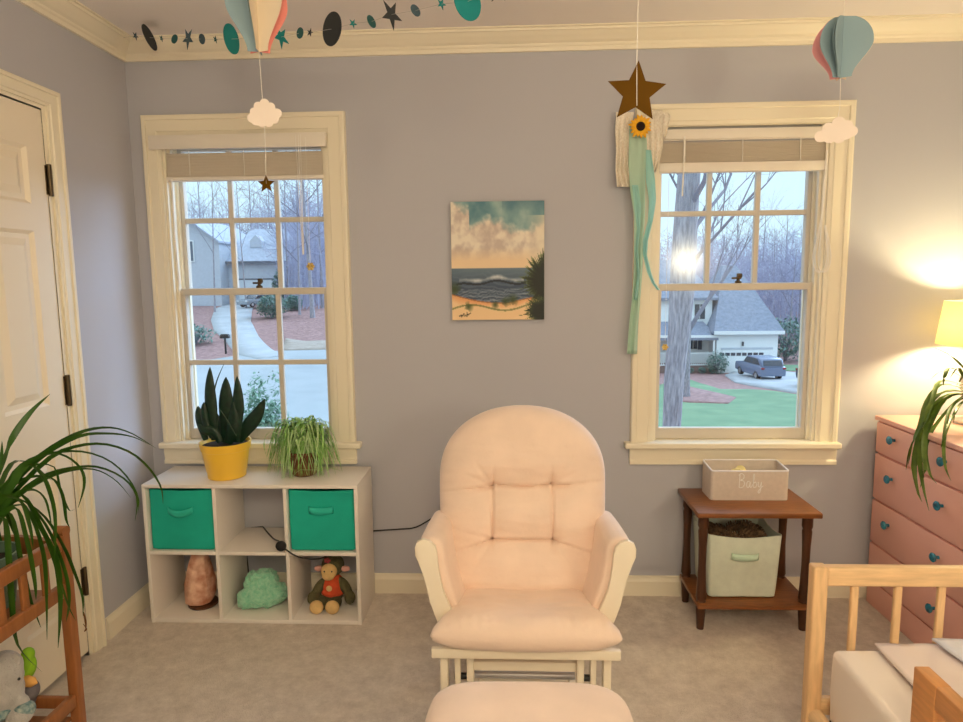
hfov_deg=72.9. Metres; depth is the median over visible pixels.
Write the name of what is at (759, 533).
pinecone
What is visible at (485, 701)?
ottoman
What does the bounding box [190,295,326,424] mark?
grille
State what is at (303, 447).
houseplant
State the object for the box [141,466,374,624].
organizer
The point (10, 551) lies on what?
houseplant
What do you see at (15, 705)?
elephant
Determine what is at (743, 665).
floor
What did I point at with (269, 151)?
bare tree
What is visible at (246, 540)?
shelf
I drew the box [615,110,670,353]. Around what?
ribbon hanging
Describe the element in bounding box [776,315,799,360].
shrub
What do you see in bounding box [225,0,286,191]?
mobile
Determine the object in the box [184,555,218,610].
salt lamp
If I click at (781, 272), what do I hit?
bare tree
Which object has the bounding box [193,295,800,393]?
ground
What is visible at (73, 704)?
plant stand
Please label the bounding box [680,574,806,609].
shelf
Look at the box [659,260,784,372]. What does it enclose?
house
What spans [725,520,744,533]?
pinecone
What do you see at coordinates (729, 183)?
bare tree
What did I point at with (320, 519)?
storage bin
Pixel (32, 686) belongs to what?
bird
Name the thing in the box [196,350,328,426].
road
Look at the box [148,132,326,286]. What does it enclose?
window blind
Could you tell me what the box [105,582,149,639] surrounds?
baseboard
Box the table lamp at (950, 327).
[935,300,962,424]
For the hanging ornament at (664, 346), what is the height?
0.743 m
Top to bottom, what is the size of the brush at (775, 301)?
16.995 m
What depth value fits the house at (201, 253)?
72.82 m
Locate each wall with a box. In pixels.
[0,0,154,654]
[125,41,962,576]
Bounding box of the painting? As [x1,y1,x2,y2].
[450,200,543,319]
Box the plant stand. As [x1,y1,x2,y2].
[0,526,86,721]
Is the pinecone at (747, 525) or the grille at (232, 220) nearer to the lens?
the pinecone at (747, 525)
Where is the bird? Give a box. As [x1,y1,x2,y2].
[21,647,39,701]
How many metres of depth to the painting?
2.75 m
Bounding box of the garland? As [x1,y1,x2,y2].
[123,0,492,53]
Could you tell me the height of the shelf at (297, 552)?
0.015 m
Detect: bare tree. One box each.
[186,181,269,311]
[187,152,257,217]
[187,183,272,307]
[205,181,266,230]
[215,181,272,232]
[219,180,323,314]
[225,180,322,317]
[235,180,322,301]
[240,151,307,228]
[282,150,323,307]
[662,172,775,426]
[669,172,790,396]
[698,179,775,274]
[699,183,753,269]
[730,188,801,297]
[736,209,802,313]
[751,198,802,316]
[759,224,801,337]
[761,217,802,330]
[778,242,801,296]
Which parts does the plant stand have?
rail, rail, rail, rail, rail, post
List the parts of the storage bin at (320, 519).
handle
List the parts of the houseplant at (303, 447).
pot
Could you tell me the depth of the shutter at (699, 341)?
57.43 m
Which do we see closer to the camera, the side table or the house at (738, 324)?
the side table
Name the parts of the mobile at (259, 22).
balloon panel, balloon panel, balloon panel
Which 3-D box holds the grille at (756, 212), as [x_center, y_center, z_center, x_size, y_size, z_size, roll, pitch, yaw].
[1.076,-0.634,2.798,0.616,0.599,0.022,0,7,2]
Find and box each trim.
[16,0,130,61]
[126,13,962,61]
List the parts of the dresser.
knob, knob, knob, drawer, drawer, drawer, drawer, knob, knob, knob, knob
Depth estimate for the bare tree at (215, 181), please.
61.12 m
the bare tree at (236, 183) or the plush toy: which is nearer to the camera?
the plush toy
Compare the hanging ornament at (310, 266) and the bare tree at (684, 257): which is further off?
the bare tree at (684, 257)
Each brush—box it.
[187,188,312,234]
[244,180,325,308]
[660,217,802,340]
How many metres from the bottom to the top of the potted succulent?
0.475 m
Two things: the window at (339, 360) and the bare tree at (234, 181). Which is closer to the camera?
the window at (339, 360)
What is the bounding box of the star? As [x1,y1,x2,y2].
[608,0,665,118]
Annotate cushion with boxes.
[430,588,621,651]
[440,405,604,590]
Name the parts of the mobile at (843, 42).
balloon panel, balloon panel, balloon panel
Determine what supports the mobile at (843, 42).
hanging from the ceiling
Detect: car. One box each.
[237,295,273,306]
[735,355,785,378]
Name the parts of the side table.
leg, leg, leg, leg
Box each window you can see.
[140,111,361,463]
[624,100,856,464]
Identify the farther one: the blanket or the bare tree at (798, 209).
the bare tree at (798, 209)
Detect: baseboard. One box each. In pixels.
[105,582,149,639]
[185,571,866,597]
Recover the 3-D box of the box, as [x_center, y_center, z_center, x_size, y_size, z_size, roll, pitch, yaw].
[1.097,0.493,2.721,0.316,0.137,0.138,0,7,2]
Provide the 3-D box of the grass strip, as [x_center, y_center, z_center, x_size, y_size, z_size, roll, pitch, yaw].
[29.160,0.696,58.766,4.395,0.376,5.320,2,8,23]
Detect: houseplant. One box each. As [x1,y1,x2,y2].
[0,394,162,671]
[263,415,341,478]
[906,347,962,509]
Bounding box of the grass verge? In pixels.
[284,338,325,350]
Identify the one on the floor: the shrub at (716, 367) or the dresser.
the dresser
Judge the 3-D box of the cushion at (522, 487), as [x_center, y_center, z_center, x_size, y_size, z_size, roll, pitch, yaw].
[0.140,0.487,2.232,0.576,0.640,0.277,0,7,2]
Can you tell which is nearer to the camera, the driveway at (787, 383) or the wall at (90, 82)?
the wall at (90, 82)
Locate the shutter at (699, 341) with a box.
[698,340,701,349]
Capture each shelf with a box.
[4,716,70,721]
[150,548,215,554]
[219,527,285,555]
[289,549,355,555]
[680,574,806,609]
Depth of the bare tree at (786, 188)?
85.95 m
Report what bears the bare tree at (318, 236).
on the ground at (302, 327)
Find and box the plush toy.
[237,568,287,609]
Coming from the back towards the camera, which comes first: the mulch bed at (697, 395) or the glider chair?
the mulch bed at (697, 395)
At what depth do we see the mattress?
1.65 m
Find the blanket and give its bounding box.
[932,638,962,661]
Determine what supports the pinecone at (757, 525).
on the cloth
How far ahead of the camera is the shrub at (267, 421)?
7.99 m
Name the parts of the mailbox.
post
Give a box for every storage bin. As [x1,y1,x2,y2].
[149,488,214,549]
[288,489,355,550]
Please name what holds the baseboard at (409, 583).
attached to the wall at (425, 133)
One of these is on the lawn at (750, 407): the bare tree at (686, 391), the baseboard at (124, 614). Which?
the bare tree at (686, 391)
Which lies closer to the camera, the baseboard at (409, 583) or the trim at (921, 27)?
the trim at (921, 27)
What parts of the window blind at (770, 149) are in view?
head rail, rail, lift cord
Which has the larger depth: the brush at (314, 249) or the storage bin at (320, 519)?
the brush at (314, 249)
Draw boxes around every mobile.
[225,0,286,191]
[812,0,873,142]
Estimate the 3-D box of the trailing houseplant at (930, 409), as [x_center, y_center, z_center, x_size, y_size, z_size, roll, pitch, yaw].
[1.769,0.234,2.373,0.509,0.547,0.316,-2,7,-14]
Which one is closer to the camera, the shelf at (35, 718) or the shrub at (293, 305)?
the shelf at (35, 718)
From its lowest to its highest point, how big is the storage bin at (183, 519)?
0.258 m
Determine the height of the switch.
0.044 m
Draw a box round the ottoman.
[425,681,633,721]
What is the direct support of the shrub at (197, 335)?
on the ground at (302, 327)
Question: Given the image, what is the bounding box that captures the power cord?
[247,518,430,572]
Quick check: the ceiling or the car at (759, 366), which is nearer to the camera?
the ceiling
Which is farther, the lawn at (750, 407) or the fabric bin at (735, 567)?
the lawn at (750, 407)
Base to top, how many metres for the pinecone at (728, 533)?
0.062 m
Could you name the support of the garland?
hanging from the ceiling
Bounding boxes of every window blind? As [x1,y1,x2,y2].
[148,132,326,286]
[659,126,830,272]
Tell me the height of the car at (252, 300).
1.269 m
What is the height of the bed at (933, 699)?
0.622 m
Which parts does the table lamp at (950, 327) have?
lamp shade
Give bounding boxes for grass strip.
[784,365,797,370]
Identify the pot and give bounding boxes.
[198,436,251,480]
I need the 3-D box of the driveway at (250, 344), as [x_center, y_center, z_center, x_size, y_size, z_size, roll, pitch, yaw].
[-22.630,-3.776,60.854,4.589,2.680,46.946,-3,7,-21]
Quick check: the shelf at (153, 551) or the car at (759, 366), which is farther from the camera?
the car at (759, 366)
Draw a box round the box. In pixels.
[702,459,788,499]
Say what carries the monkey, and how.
on the organizer
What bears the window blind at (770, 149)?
attached to the window at (806, 442)
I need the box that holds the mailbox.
[220,334,229,353]
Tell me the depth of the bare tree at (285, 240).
66.65 m
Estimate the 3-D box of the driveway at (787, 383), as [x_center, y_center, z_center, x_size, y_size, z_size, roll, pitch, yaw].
[21.647,1.492,47.357,6.549,1.426,18.728,1,7,14]
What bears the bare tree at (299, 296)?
on the ground at (302, 327)
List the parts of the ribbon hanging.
lace panel, lace panel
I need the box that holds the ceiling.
[77,0,962,35]
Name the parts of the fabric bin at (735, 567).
handle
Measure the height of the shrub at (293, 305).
1.794 m
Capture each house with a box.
[188,218,304,305]
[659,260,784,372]
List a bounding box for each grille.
[186,150,323,287]
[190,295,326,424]
[661,172,805,282]
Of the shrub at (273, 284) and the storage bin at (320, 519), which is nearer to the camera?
the storage bin at (320, 519)
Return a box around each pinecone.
[708,523,727,533]
[710,532,721,535]
[722,530,739,537]
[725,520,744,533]
[738,528,753,537]
[739,519,756,532]
[753,530,767,537]
[754,523,764,531]
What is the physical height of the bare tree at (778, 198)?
18.506 m
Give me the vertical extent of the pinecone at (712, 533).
0.064 m
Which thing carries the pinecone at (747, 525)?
on the cloth
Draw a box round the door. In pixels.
[0,69,106,693]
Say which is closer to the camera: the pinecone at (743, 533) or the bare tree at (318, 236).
the pinecone at (743, 533)
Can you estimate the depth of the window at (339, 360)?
2.85 m
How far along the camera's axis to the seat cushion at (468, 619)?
1.89 m
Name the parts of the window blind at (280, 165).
rail, head rail, lift cord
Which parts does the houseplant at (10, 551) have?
pot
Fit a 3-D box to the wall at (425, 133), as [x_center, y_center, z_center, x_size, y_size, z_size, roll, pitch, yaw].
[0.340,-0.168,2.869,3.885,2.470,0.160,0,7,2]
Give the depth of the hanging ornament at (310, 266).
2.75 m
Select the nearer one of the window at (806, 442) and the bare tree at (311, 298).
the window at (806, 442)
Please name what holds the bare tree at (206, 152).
on the ground at (302, 327)
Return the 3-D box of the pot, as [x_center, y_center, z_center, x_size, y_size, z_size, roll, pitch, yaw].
[-1.075,0.410,2.746,0.209,0.153,0.209,0,7,2]
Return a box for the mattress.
[830,651,912,721]
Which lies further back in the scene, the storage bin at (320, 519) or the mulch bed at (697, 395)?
the mulch bed at (697, 395)
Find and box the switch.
[275,541,285,550]
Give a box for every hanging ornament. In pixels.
[305,142,314,269]
[662,191,668,349]
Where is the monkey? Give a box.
[307,556,354,613]
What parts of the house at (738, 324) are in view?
porch rail, pane, pane, pane, porch post, garage door, garage door trim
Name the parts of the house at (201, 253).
pane, garage door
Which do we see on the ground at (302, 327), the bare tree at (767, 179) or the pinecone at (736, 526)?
the bare tree at (767, 179)
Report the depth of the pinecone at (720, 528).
2.74 m
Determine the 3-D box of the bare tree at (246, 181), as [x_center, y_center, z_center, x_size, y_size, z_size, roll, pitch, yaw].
[-37.307,-21.683,93.981,16.747,25.232,14.470,0,7,2]
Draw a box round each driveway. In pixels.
[211,304,277,358]
[725,371,796,393]
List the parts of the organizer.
panel, panel, panel, panel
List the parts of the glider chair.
leg, glide arm, post, cross rod, seat rail, post, glide arm, leg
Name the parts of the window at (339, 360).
sash, sash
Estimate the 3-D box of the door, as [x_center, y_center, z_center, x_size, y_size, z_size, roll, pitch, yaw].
[-1.570,0.141,1.959,0.144,2.076,0.965,0,7,2]
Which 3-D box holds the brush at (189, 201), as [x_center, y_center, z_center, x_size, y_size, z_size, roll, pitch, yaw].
[-36.909,-17.744,97.324,33.306,17.188,32.687,0,7,2]
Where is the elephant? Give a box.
[0,650,35,721]
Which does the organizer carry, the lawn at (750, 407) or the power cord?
the power cord
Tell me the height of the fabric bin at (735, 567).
0.270 m
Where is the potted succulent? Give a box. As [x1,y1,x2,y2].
[195,364,264,480]
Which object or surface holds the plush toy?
on the organizer
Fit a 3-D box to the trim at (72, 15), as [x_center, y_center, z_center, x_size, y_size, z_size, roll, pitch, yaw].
[-1.553,-1.004,0.396,0.084,0.076,4.700,0,7,2]
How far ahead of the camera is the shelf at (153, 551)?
2.68 m
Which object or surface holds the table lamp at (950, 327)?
on the dresser
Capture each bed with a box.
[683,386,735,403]
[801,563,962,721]
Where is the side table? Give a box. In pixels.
[678,488,822,630]
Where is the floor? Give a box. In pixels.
[33,593,913,721]
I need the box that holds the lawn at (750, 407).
[658,380,796,426]
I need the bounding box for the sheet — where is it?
[875,643,962,697]
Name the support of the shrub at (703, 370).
on the ground at (302, 327)
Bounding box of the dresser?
[866,415,962,643]
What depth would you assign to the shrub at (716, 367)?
54.37 m
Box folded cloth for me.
[732,465,745,469]
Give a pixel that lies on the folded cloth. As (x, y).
(740, 467)
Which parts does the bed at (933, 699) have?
post, rail, rail, rail, guard post, guard rail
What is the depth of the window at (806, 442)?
2.77 m
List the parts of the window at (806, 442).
sash, sash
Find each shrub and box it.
[194,323,216,344]
[243,371,290,426]
[256,295,289,317]
[271,269,289,304]
[284,294,302,310]
[698,366,705,373]
[705,350,728,373]
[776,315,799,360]
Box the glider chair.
[415,405,635,689]
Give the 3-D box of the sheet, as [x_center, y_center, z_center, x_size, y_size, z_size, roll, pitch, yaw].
[1.294,0.819,1.306,0.580,0.012,0.902,0,7,2]
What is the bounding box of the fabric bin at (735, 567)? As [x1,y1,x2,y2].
[693,515,781,596]
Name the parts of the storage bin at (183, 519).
handle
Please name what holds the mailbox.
on the ground at (302, 327)
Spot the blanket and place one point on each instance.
(954, 647)
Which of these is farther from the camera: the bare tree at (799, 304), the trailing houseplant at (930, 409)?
the bare tree at (799, 304)
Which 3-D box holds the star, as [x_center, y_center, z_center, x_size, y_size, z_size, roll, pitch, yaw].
[0.349,-0.866,1.441,0.132,0.638,0.003,-1,7,0]

